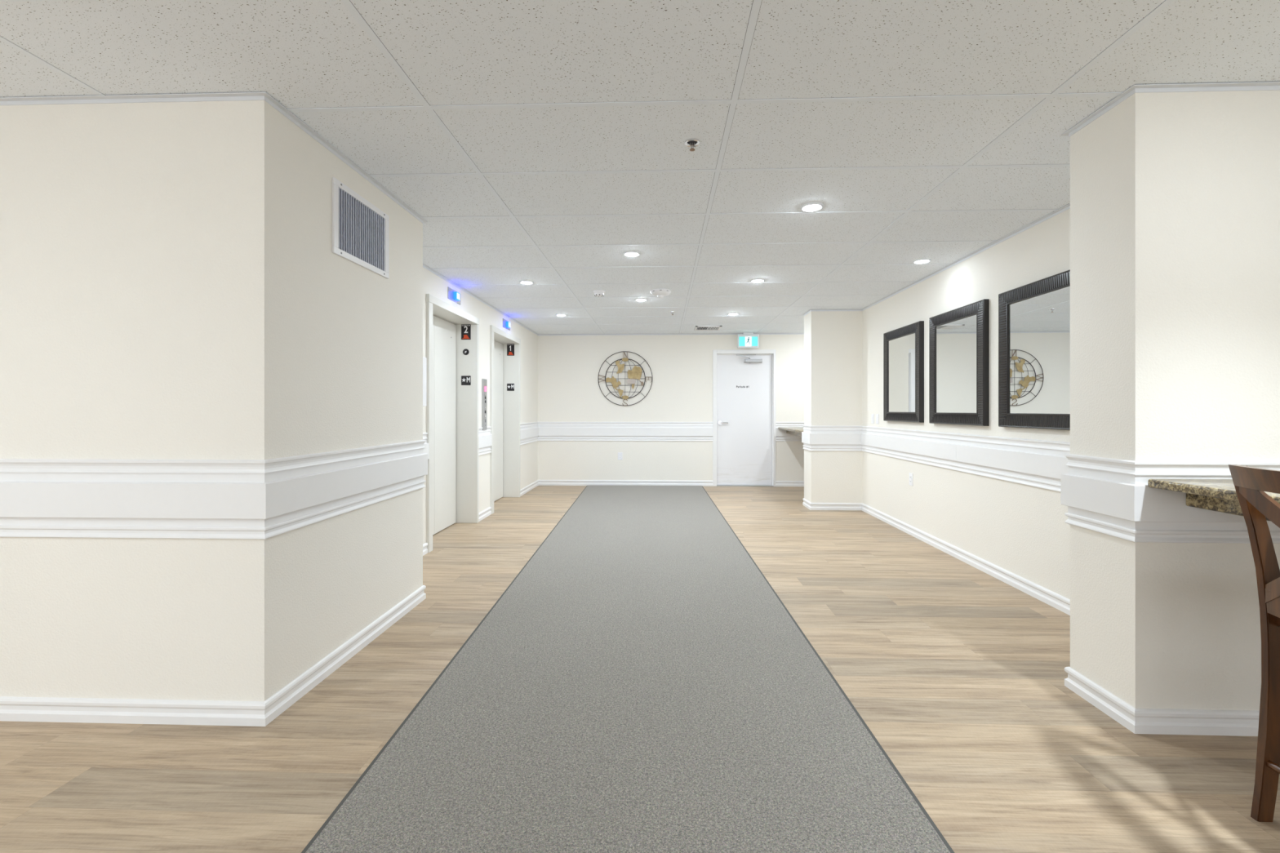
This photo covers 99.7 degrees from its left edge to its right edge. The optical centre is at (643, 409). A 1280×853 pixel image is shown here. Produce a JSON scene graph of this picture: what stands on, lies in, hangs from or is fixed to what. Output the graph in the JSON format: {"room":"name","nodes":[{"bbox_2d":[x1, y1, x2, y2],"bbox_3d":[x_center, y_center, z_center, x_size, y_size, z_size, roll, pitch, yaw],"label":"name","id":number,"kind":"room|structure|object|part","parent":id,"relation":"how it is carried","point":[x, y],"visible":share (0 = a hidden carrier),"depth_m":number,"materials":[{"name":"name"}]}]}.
{"room":"lobby","nodes":[
{"label":"lobby","id":0,"kind":"room"},
{"bbox_2d":[0,100,422,701],"bbox_3d":[-2.971,-0.005,2.816,3.070,2.430,1.375,0,0,2],"label":"wall","id":1,"kind":"structure","parent":0,"point":[173,286],"depth_m":2.10,"materials":[{"name":"beige paint"}]},
{"bbox_2d":[0,542,427,726],"bbox_3d":[-2.945,1.166,3.358,3.084,0.088,2.489,0,0,2],"label":"baseboard","id":2,"kind":"structure","parent":1,"relation":"attached to","point":[44,709],"depth_m":2.09,"materials":[{"name":"white wood"}]},
{"bbox_2d":[0,432,429,539],"bbox_3d":[-2.941,0.344,3.353,3.093,0.304,2.498,0,0,2],"label":"trim","id":3,"kind":"structure","parent":1,"relation":"attached to","point":[40,498],"depth_m":2.09,"materials":[{"name":"white wood"}]},
{"bbox_2d":[332,177,388,278],"bbox_3d":[-1.431,-0.905,2.752,0.012,0.350,0.502,0,0,2],"label":"air vent","id":4,"kind":"object","parent":1,"relation":"in","point":[360,229],"visible":1,"depth_m":2.72,"materials":[{"name":"white plastic"}]},
{"bbox_2d":[0,81,1279,335],"bbox_3d":[0.381,-1.201,5.292,9.600,0.018,6.597,0,0,2],"label":"trim","id":5,"kind":"structure","parent":1,"relation":"attached to","point":[1263,86],"depth_m":2.10,"materials":[{"name":"white paint"}]},
{"bbox_2d":[422,266,537,544],"bbox_3d":[-2.035,-0.005,6.173,0.500,2.430,5.400,0,0,2],"label":"wall","id":6,"kind":"structure","parent":0,"point":[433,285],"depth_m":6.20,"materials":[{"name":"beige paint"}]},
{"bbox_2d":[422,356,426,406],"bbox_3d":[-1.827,-0.232,4.321,0.043,0.403,0.312,0,0,2],"label":"panel","id":7,"kind":"object","parent":6,"relation":"attached to","point":[424,359],"visible":0.24,"depth_m":4.44,"materials":[{"name":"white plastic"}]},
{"bbox_2d":[426,293,479,552],"bbox_3d":[-1.938,0.114,5.193,0.292,2.193,1.255,0,0,2],"label":"door","id":8,"kind":"structure","parent":6,"relation":"in","point":[452,408],"depth_m":5.56,"materials":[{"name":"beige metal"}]},
{"bbox_3d":[-2.048,0.148,4.934,0.030,2.107,0.556,0,0,2],"label":"panel","id":9,"kind":"part","parent":8,"relation":"part of","materials":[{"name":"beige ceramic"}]},
{"bbox_3d":[-2.029,0.148,5.488,0.030,2.107,0.548,0,0,2],"label":"panel","id":10,"kind":"part","parent":8,"relation":"part of","materials":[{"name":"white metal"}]},
{"bbox_2d":[461,324,471,339],"bbox_3d":[-1.900,-0.833,5.766,0.102,0.163,0.004,0,0,2],"label":"sign","id":11,"kind":"object","parent":8,"relation":"attached to","point":[465,328],"visible":1,"depth_m":5.76,"materials":[{"name":"black plastic"}]},
{"bbox_2d":[461,375,471,385],"bbox_3d":[-1.900,-0.314,5.766,0.102,0.100,0.004,0,0,2],"label":"marker sign","id":12,"kind":"object","parent":8,"relation":"attached to","point":[465,380],"visible":1,"depth_m":5.77,"materials":[{"name":"black plastic"}]},
{"bbox_2d":[462,348,469,355],"bbox_3d":[-1.901,-0.619,5.763,0.066,0.066,0.010,0,0,2],"label":"button","id":13,"kind":"object","parent":8,"relation":"attached to","point":[465,352],"visible":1,"depth_m":5.76,"materials":[{"name":"black plastic"}]},
{"bbox_2d":[447,286,460,304],"bbox_3d":[-1.800,-1.092,5.174,0.038,0.108,0.309,0,0,2],"label":"lantern","id":14,"kind":"object","parent":6,"relation":"attached to","point":[452,295],"visible":1,"depth_m":5.14,"materials":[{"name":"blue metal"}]},
{"bbox_2d":[481,378,487,430],"bbox_3d":[-1.778,-0.061,6.031,0.025,0.568,0.121,0,0,2],"label":"station","id":15,"kind":"object","parent":6,"relation":"attached to","point":[484,382],"visible":1,"depth_m":6.01,"materials":[{"name":"silver metal"}]},
{"bbox_2d":[479,506,491,521],"bbox_3d":[-1.783,1.166,6.032,0.014,0.088,0.445,0,0,2],"label":"baseboard","id":16,"kind":"structure","parent":6,"relation":"attached to","point":[486,512],"depth_m":6.04,"materials":[{"name":"white wood"}]},
{"bbox_2d":[479,426,492,455],"bbox_3d":[-1.779,0.344,6.032,0.023,0.304,0.445,0,0,2],"label":"trim","id":17,"kind":"structure","parent":6,"relation":"attached to","point":[485,436],"depth_m":6.04,"materials":[{"name":"white wood"}]},
{"bbox_2d":[489,324,520,514],"bbox_3d":[-1.880,0.114,6.887,0.292,2.193,1.265,0,0,2],"label":"door","id":18,"kind":"structure","parent":6,"relation":"in","point":[504,405],"depth_m":7.46,"materials":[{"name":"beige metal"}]},
{"bbox_3d":[-1.971,0.148,7.184,0.030,2.107,0.552,0,0,2],"label":"panel","id":19,"kind":"part","parent":18,"relation":"part of","materials":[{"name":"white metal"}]},
{"bbox_2d":[506,343,514,355],"bbox_3d":[-1.842,-0.833,7.465,0.102,0.163,0.004,0,0,2],"label":"sign","id":20,"kind":"object","parent":18,"relation":"attached to","point":[510,347],"visible":1,"depth_m":7.46,"materials":[{"name":"black plastic"}]},
{"bbox_2d":[506,383,514,391],"bbox_3d":[-1.842,-0.314,7.465,0.102,0.100,0.004,0,0,2],"label":"marker sign","id":21,"kind":"object","parent":18,"relation":"attached to","point":[510,387],"visible":1,"depth_m":7.46,"materials":[{"name":"black plastic"}]},
{"bbox_2d":[502,318,510,330],"bbox_3d":[-1.741,-1.092,6.904,0.038,0.108,0.315,0,0,2],"label":"lantern","id":22,"kind":"object","parent":6,"relation":"attached to","point":[506,324],"visible":1,"depth_m":6.87,"materials":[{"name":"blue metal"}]},
{"bbox_2d":[0,0,1279,334],"bbox_3d":[0.280,-1.235,2.342,9.800,0.050,13.300,0,0,2],"label":"ceiling","id":23,"kind":"structure","parent":0,"point":[541,142],"depth_m":2.16,"materials":[{"name":"tile"}]},
{"bbox_2d":[519,280,533,284],"bbox_3d":[-1.111,-1.206,5.117,0.136,0.016,0.136,0,0,2],"label":"recessed light","id":24,"kind":"object","parent":23,"relation":"in","point":[524,282],"visible":1,"depth_m":5.09,"materials":[{"name":"white glass"}]},
{"bbox_2d":[593,289,604,297],"bbox_3d":[-0.457,-1.188,5.519,0.120,0.048,0.120,0,0,2],"label":"smoke detector","id":25,"kind":"object","parent":23,"relation":"attached to","point":[598,293],"visible":1,"depth_m":5.48,"materials":[{"name":"white plastic"}]},
{"bbox_2d":[622,251,640,257],"bbox_3d":[-0.093,-1.206,4.188,0.136,0.016,0.136,0,0,2],"label":"recessed light","id":26,"kind":"object","parent":23,"relation":"in","point":[632,254],"visible":1,"depth_m":4.16,"materials":[{"name":"white glass"}]},
{"bbox_2d":[635,297,647,301],"bbox_3d":[-0.031,-1.206,5.926,0.136,0.016,0.136,0,0,2],"label":"recessed light","id":27,"kind":"object","parent":23,"relation":"in","point":[638,299],"visible":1,"depth_m":5.89,"materials":[{"name":"white"}]},
{"bbox_2d":[650,288,671,297],"bbox_3d":[0.172,-1.177,5.497,0.212,0.071,0.212,0,0,2],"label":"detector","id":28,"kind":"object","parent":23,"relation":"attached to","point":[660,293],"visible":1,"depth_m":5.43,"materials":[{"name":"white plastic"}]},
{"bbox_2d":[684,137,700,151],"bbox_3d":[0.220,-1.195,2.441,0.070,0.038,0.070,0,0,2],"label":"sprinkler","id":29,"kind":"object","parent":23,"relation":"attached to","point":[691,142],"visible":1,"depth_m":2.44,"materials":[{"name":"silver metal"}]},
{"bbox_2d":[688,140,697,144],"bbox_3d":[0.220,-1.212,2.441,0.040,0.005,0.040,0,0,2],"label":"sprinkler","id":30,"kind":"object","parent":29,"relation":"attached to","point":[690,142],"depth_m":2.44,"materials":[{"name":"grey"}]},
{"bbox_2d":[693,325,722,330],"bbox_3d":[0.942,-1.206,7.952,0.380,0.016,0.380,0,0,2],"label":"ceiling vent","id":31,"kind":"object","parent":23,"relation":"in","point":[697,327],"visible":1,"depth_m":7.95,"materials":[{"name":"white plastic"}]},
{"bbox_2d":[727,312,738,315],"bbox_3d":[1.126,-1.206,6.798,0.136,0.016,0.136,0,0,2],"label":"recessed light","id":32,"kind":"object","parent":23,"relation":"in","point":[730,313],"visible":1,"depth_m":6.77,"materials":[{"name":"white"}]},
{"bbox_2d":[737,332,759,348],"bbox_3d":[1.632,-1.089,8.439,0.330,0.242,0.050,0,0,2],"label":"exit sign","id":33,"kind":"object","parent":23,"relation":"hanging from","point":[746,340],"visible":1,"depth_m":8.42,"materials":[{"name":"white"}]},
{"bbox_3d":[1.534,-1.069,8.421,0.091,0.146,0.003,0,0,2],"label":"green panel","id":34,"kind":"part","parent":33,"relation":"part of","materials":[{"name":"teal plastic"}]},
{"bbox_3d":[1.630,-1.069,8.418,0.102,0.146,0.003,0,0,2],"label":"white panel","id":35,"kind":"part","parent":33,"relation":"part of","materials":[{"name":"white plastic"}]},
{"bbox_3d":[1.728,-1.069,8.414,0.093,0.146,0.003,0,0,2],"label":"green panel","id":36,"kind":"part","parent":33,"relation":"part of","materials":[{"name":"teal plastic"}]},
{"bbox_2d":[750,278,764,282],"bbox_3d":[1.066,-1.206,5.053,0.136,0.016,0.136,0,0,2],"label":"recessed light","id":37,"kind":"object","parent":23,"relation":"in","point":[757,280],"visible":1,"depth_m":5.03,"materials":[{"name":"white glass"}]},
{"bbox_2d":[800,202,823,211],"bbox_3d":[1.004,-1.206,3.221,0.136,0.016,0.136,0,0,2],"label":"recessed light","id":38,"kind":"object","parent":23,"relation":"in","point":[812,206],"visible":1,"depth_m":3.20,"materials":[{"name":"white glass"}]},
{"bbox_2d":[912,258,931,263],"bbox_3d":[2.261,-1.206,4.387,0.136,0.016,0.136,0,0,2],"label":"recessed light","id":39,"kind":"object","parent":23,"relation":"in","point":[920,260],"visible":1,"depth_m":4.36,"materials":[{"name":"white glass"}]},
{"bbox_2d":[0,485,1279,852],"bbox_3d":[0.280,1.235,2.342,9.800,0.050,13.300,0,0,2],"label":"floor","id":40,"kind":"structure","parent":0,"point":[956,671],"depth_m":2.01,"materials":[{"name":"beige wood"}]},
{"bbox_2d":[301,484,954,852],"bbox_3d":[-0.042,1.206,3.991,1.834,0.008,9.219,0,0,1],"label":"floor mat","id":41,"kind":"object","parent":40,"relation":"on","point":[640,684],"visible":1,"depth_m":2.05,"materials":[{"name":"grey carpet"}]},
{"bbox_2d":[1228,464,1279,822],"bbox_3d":[1.972,0.686,1.359,0.587,1.047,0.502,0,0,2],"label":"counter chair","id":42,"kind":"object","parent":40,"relation":"on","point":[1251,483],"visible":1,"depth_m":1.58,"materials":[{"name":"brown wood"}]},
{"bbox_3d":[1.726,0.194,1.368,0.094,0.062,0.482,0,0,2],"label":"rail","id":43,"kind":"part","parent":42,"relation":"part of","materials":[{"name":"brown wood"}]},
{"bbox_3d":[1.813,0.560,1.365,0.057,0.070,0.438,0,0,2],"label":"rail","id":44,"kind":"part","parent":42,"relation":"part of","materials":[{"name":"brown wood"}]},
{"bbox_3d":[2.053,0.614,1.357,0.425,0.043,0.474,0,0,2],"label":"seat","id":45,"kind":"part","parent":42,"relation":"part of","materials":[{"name":"brown wood"}]},
{"bbox_2d":[537,334,804,486],"bbox_3d":[1.200,-0.005,8.694,5.795,2.430,0.260,0,0,2],"label":"wall","id":46,"kind":"structure","parent":0,"point":[681,366],"depth_m":8.61,"materials":[{"name":"beige paint"}]},
{"bbox_2d":[520,422,712,445],"bbox_3d":[-0.321,0.344,8.038,2.799,0.304,1.155,0,0,2],"label":"trim","id":47,"kind":"structure","parent":46,"relation":"attached to","point":[532,432],"depth_m":8.60,"materials":[{"name":"white wood"}]},
{"bbox_2d":[520,480,712,496],"bbox_3d":[-0.321,1.166,8.038,2.799,0.088,1.155,0,0,2],"label":"baseboard","id":48,"kind":"structure","parent":46,"relation":"attached to","point":[539,482],"depth_m":8.60,"materials":[{"name":"white wood"}]},
{"bbox_2d":[617,452,622,459],"bbox_3d":[-0.378,0.739,8.614,0.074,0.118,0.008,0,0,2],"label":"wall outlet","id":49,"kind":"object","parent":46,"relation":"attached to","point":[620,454],"visible":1,"depth_m":8.61,"materials":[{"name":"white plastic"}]},
{"bbox_2d":[598,351,652,405],"bbox_3d":[-0.296,-0.496,8.598,0.870,0.873,0.035,0,0,2],"label":"wall art","id":50,"kind":"object","parent":46,"relation":"attached to","point":[636,373],"visible":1,"depth_m":8.58,"materials":[{"name":"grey metal"}]},
{"bbox_2d":[712,349,775,486],"bbox_3d":[1.592,0.129,8.582,0.988,2.163,0.316,0,0,2],"label":"door","id":51,"kind":"structure","parent":46,"relation":"in","point":[744,380],"depth_m":8.60,"materials":[{"name":"white paint"}]},
{"bbox_3d":[1.603,-0.841,8.508,0.339,0.075,0.061,0,0,-17],"label":"closer arm","id":52,"kind":"part","parent":51,"relation":"part of","materials":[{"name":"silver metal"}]},
{"bbox_2d":[777,426,803,435],"bbox_3d":[2.576,0.322,7.682,0.975,0.100,1.621,0,0,2],"label":"countertop","id":53,"kind":"structure","parent":46,"relation":"attached to","point":[797,431],"depth_m":7.97,"materials":[{"name":"stone"}]},
{"bbox_2d":[804,311,862,502],"bbox_3d":[2.929,-0.005,6.659,1.800,2.430,0.330,0,0,2],"label":"wall","id":54,"kind":"structure","parent":0,"point":[833,340],"depth_m":6.52,"materials":[{"name":"beige paint"}]},
{"bbox_2d":[862,208,1070,599],"bbox_3d":[2.663,-0.005,4.419,0.200,2.430,4.185,0,0,2],"label":"wall","id":55,"kind":"structure","parent":0,"point":[1021,530],"depth_m":4.14,"materials":[{"name":"beige paint"}]},
{"bbox_2d":[871,413,874,423],"bbox_3d":[2.618,0.102,6.174,0.009,0.110,0.072,0,0,2],"label":"light switch","id":56,"kind":"object","parent":55,"relation":"attached to","point":[872,415],"visible":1,"depth_m":6.17,"materials":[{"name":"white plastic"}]},
{"bbox_2d":[875,413,879,423],"bbox_3d":[2.613,0.102,6.042,0.009,0.110,0.072,0,0,2],"label":"light switch","id":57,"kind":"object","parent":55,"relation":"attached to","point":[877,415],"visible":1,"depth_m":6.03,"materials":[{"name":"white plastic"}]},
{"bbox_2d":[883,320,924,422],"bbox_3d":[2.574,-0.351,5.376,0.042,0.937,0.812,0,0,2],"label":"wall mirror","id":58,"kind":"object","parent":55,"relation":"attached to","point":[903,347],"visible":1,"depth_m":5.30,"materials":[{"name":"black mirror"}]},
{"bbox_3d":[2.569,-0.351,5.376,0.008,0.749,0.624,0,0,2],"label":"glass","id":59,"kind":"part","parent":58,"relation":"part of","materials":[{"name":"white mirror"}]},
{"bbox_2d":[909,472,912,485],"bbox_3d":[2.586,0.673,5.225,0.008,0.120,0.074,0,0,2],"label":"wall outlet","id":60,"kind":"object","parent":55,"relation":"attached to","point":[910,474],"visible":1,"depth_m":5.21,"materials":[{"name":"white plastic"}]},
{"bbox_2d":[928,298,989,426],"bbox_3d":[2.540,-0.349,4.388,0.042,0.937,0.812,0,0,2],"label":"wall mirror","id":61,"kind":"object","parent":55,"relation":"attached to","point":[959,337],"visible":1,"depth_m":4.31,"materials":[{"name":"black mirror"}]},
{"bbox_3d":[2.535,-0.349,4.388,0.008,0.749,0.624,0,0,2],"label":"glass","id":62,"kind":"part","parent":61,"relation":"part of","materials":[{"name":"white mirror"}]},
{"bbox_2d":[775,480,1259,736],"bbox_3d":[3.562,1.166,5.219,3.237,0.088,6.524,0,0,2],"label":"baseboard","id":63,"kind":"structure","parent":55,"relation":"attached to","point":[1138,721],"depth_m":2.16,"materials":[{"name":"white wood"}]},
{"bbox_2d":[775,422,1279,543],"bbox_3d":[3.557,0.344,5.215,3.246,0.304,6.533,0,0,2],"label":"trim","id":64,"kind":"structure","parent":55,"relation":"attached to","point":[1113,497],"depth_m":2.25,"materials":[{"name":"white wood"}]},
{"bbox_2d":[998,269,1070,430],"bbox_3d":[2.507,-0.349,3.402,0.042,0.937,0.812,0,0,2],"label":"wall mirror","id":65,"kind":"object","parent":55,"relation":"attached to","point":[1034,317],"visible":0.7,"depth_m":3.44,"materials":[{"name":"black mirror"}]},
{"bbox_3d":[2.502,-0.349,3.403,0.008,0.749,0.624,0,0,2],"label":"glass","id":66,"kind":"part","parent":65,"relation":"part of","materials":[{"name":"white mirror"}]},
{"bbox_2d":[1070,89,1279,711],"bbox_3d":[3.463,-0.005,2.135,3.223,2.430,0.325,0,0,2],"label":"wall","id":67,"kind":"structure","parent":0,"point":[1175,197],"depth_m":2.02,"materials":[{"name":"beige paint"}]},
{"bbox_2d":[1147,479,1279,521],"bbox_3d":[2.301,0.305,0.755,0.953,0.100,2.466,0,0,2],"label":"countertop","id":68,"kind":"structure","parent":67,"relation":"attached to","point":[1214,495],"depth_m":1.86,"materials":[{"name":"stone"}]}
]}

